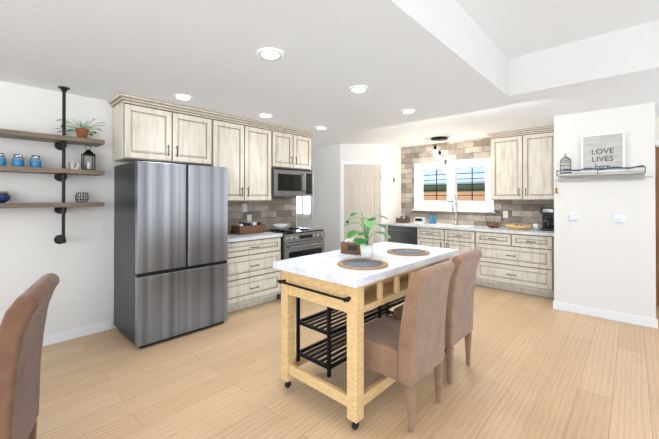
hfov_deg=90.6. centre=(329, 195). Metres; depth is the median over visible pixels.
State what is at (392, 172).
thermostat
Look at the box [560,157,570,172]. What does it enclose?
birdcage
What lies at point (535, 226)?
cup
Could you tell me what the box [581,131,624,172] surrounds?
sign
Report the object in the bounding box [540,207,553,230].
coffee maker
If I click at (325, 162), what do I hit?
wall
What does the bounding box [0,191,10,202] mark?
bowl
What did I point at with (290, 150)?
upper cabinet
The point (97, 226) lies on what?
outlet
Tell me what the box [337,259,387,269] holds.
placemat
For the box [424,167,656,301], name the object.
backdrop
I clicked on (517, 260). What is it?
base cabinet
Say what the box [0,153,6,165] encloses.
jar
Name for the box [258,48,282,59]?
recessed light
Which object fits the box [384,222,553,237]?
countertop
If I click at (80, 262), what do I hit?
wall
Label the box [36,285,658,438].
floor
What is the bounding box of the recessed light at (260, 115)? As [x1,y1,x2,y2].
[259,114,272,117]
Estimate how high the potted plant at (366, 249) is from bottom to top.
0.349 m
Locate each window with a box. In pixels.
[297,166,312,217]
[412,157,495,212]
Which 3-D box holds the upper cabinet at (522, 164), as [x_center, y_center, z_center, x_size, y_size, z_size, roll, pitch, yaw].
[3.062,-0.443,5.035,0.982,1.017,0.331,0,0,43]
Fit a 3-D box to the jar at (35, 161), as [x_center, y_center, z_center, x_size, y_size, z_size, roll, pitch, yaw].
[-2.662,-0.307,2.952,0.085,0.108,0.085,0,0,31]
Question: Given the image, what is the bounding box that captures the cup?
[533,224,540,229]
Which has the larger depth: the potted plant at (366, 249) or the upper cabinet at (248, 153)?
the upper cabinet at (248, 153)
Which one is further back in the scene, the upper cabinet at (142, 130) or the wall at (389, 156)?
the wall at (389, 156)
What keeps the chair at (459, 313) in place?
on the floor
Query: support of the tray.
on the countertop at (427, 226)
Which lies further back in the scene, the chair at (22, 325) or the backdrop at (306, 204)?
the backdrop at (306, 204)
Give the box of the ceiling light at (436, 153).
[431,137,448,171]
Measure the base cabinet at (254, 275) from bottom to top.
0.920 m
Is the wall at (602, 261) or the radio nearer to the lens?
the wall at (602, 261)
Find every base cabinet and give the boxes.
[227,232,282,313]
[416,226,475,284]
[476,230,553,298]
[552,238,553,289]
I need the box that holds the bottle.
[429,213,435,222]
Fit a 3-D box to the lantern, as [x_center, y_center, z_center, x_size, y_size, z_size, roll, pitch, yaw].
[-2.397,-0.377,3.238,0.100,0.250,0.100,0,0,43]
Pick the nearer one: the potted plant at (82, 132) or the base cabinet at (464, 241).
the potted plant at (82, 132)
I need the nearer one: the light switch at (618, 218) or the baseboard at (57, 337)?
the baseboard at (57, 337)
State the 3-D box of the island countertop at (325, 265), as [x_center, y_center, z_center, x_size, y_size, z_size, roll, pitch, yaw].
[0.376,0.512,2.690,0.780,0.050,1.500,0,0,43]
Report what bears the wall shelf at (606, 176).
attached to the wall at (602, 261)
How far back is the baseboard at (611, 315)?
3.77 m
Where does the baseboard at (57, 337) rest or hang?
attached to the wall at (80, 262)
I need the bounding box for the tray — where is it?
[505,224,531,229]
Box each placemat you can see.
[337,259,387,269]
[387,248,429,255]
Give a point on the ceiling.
(394, 59)
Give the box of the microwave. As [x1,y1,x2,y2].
[271,167,312,195]
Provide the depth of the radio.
6.29 m
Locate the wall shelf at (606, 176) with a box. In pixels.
[554,166,652,181]
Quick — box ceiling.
[0,0,658,147]
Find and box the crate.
[341,238,368,254]
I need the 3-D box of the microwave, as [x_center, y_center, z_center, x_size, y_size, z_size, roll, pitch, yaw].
[-0.653,-0.197,4.968,0.451,0.405,0.760,0,0,43]
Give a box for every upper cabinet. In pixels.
[112,97,215,164]
[200,117,271,200]
[272,129,311,169]
[490,129,553,199]
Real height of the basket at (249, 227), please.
0.150 m
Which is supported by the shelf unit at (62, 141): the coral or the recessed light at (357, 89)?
the coral
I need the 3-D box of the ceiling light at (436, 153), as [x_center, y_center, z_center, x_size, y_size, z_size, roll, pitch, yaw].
[1.892,-0.704,5.629,0.294,0.586,0.280,0,0,43]
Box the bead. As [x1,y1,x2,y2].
[555,165,643,192]
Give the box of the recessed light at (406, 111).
[401,109,415,113]
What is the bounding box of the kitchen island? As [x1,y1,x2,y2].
[273,258,451,429]
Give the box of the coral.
[68,160,80,168]
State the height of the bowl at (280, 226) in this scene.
0.078 m
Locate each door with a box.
[340,161,383,249]
[655,139,658,305]
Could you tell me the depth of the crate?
2.73 m
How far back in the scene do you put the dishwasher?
6.01 m
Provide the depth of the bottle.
6.15 m
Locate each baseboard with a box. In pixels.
[42,320,111,346]
[553,300,657,328]
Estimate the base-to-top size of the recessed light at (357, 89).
0.009 m
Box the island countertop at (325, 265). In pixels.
[273,242,456,289]
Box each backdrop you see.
[297,196,309,213]
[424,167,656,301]
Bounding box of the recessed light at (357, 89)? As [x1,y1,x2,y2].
[349,86,367,92]
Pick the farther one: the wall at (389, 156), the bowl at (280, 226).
the wall at (389, 156)
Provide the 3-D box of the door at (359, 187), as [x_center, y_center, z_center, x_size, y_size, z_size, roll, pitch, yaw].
[0.628,0.387,6.241,0.607,2.110,0.607,0,0,43]
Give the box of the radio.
[414,217,425,222]
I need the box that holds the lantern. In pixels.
[81,145,95,169]
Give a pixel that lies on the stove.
(298, 241)
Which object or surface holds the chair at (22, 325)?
on the floor
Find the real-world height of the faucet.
0.526 m
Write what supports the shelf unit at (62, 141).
attached to the wall at (80, 262)
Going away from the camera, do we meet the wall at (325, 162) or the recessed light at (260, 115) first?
the recessed light at (260, 115)
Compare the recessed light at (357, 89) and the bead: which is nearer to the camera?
the recessed light at (357, 89)
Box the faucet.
[452,195,458,224]
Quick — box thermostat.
[389,168,396,183]
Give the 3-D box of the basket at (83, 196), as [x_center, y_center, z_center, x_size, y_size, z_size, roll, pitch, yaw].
[-2.430,0.018,3.199,0.108,0.088,0.105,0,0,43]
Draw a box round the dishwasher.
[388,225,416,244]
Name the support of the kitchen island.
on the floor
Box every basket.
[75,193,88,201]
[231,221,264,234]
[396,216,409,222]
[485,211,502,227]
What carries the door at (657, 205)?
in the wall at (524, 212)
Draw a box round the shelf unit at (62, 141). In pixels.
[0,86,104,243]
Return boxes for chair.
[0,273,59,438]
[364,260,454,432]
[393,249,481,384]
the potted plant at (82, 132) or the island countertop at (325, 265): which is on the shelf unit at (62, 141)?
the potted plant at (82, 132)
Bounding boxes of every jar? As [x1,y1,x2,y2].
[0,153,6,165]
[12,154,24,165]
[30,155,41,166]
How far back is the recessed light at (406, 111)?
3.86 m
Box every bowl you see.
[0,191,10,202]
[273,223,287,229]
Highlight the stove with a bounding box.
[265,227,324,298]
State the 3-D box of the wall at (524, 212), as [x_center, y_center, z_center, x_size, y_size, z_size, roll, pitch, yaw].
[3.216,0.216,5.220,5.800,2.440,0.150,0,0,43]
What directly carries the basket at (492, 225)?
on the countertop at (427, 226)
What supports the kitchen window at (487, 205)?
in the wall at (524, 212)
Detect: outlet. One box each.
[93,221,102,232]
[503,211,507,217]
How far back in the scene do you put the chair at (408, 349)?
2.02 m
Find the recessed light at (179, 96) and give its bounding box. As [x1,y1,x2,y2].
[174,94,191,99]
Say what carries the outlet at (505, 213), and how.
attached to the wall at (524, 212)
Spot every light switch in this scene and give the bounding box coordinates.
[567,212,578,221]
[612,213,625,223]
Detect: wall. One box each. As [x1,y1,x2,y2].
[0,81,296,334]
[297,144,339,251]
[340,144,400,241]
[401,117,658,228]
[554,102,655,318]
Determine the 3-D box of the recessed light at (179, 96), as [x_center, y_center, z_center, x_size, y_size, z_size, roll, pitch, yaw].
[-1.501,-1.007,3.338,0.174,0.009,0.174,0,0,34]
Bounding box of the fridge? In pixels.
[114,161,227,347]
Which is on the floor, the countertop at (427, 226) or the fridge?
the fridge
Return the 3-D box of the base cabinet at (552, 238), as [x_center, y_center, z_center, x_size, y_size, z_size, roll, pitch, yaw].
[3.581,0.992,4.360,0.901,0.880,0.600,0,0,43]
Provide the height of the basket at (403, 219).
0.120 m
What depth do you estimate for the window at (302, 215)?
6.87 m
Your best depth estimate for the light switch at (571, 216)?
3.99 m
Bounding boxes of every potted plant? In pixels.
[56,119,104,137]
[344,212,390,257]
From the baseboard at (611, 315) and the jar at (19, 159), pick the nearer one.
the jar at (19, 159)
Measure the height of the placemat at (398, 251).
0.006 m

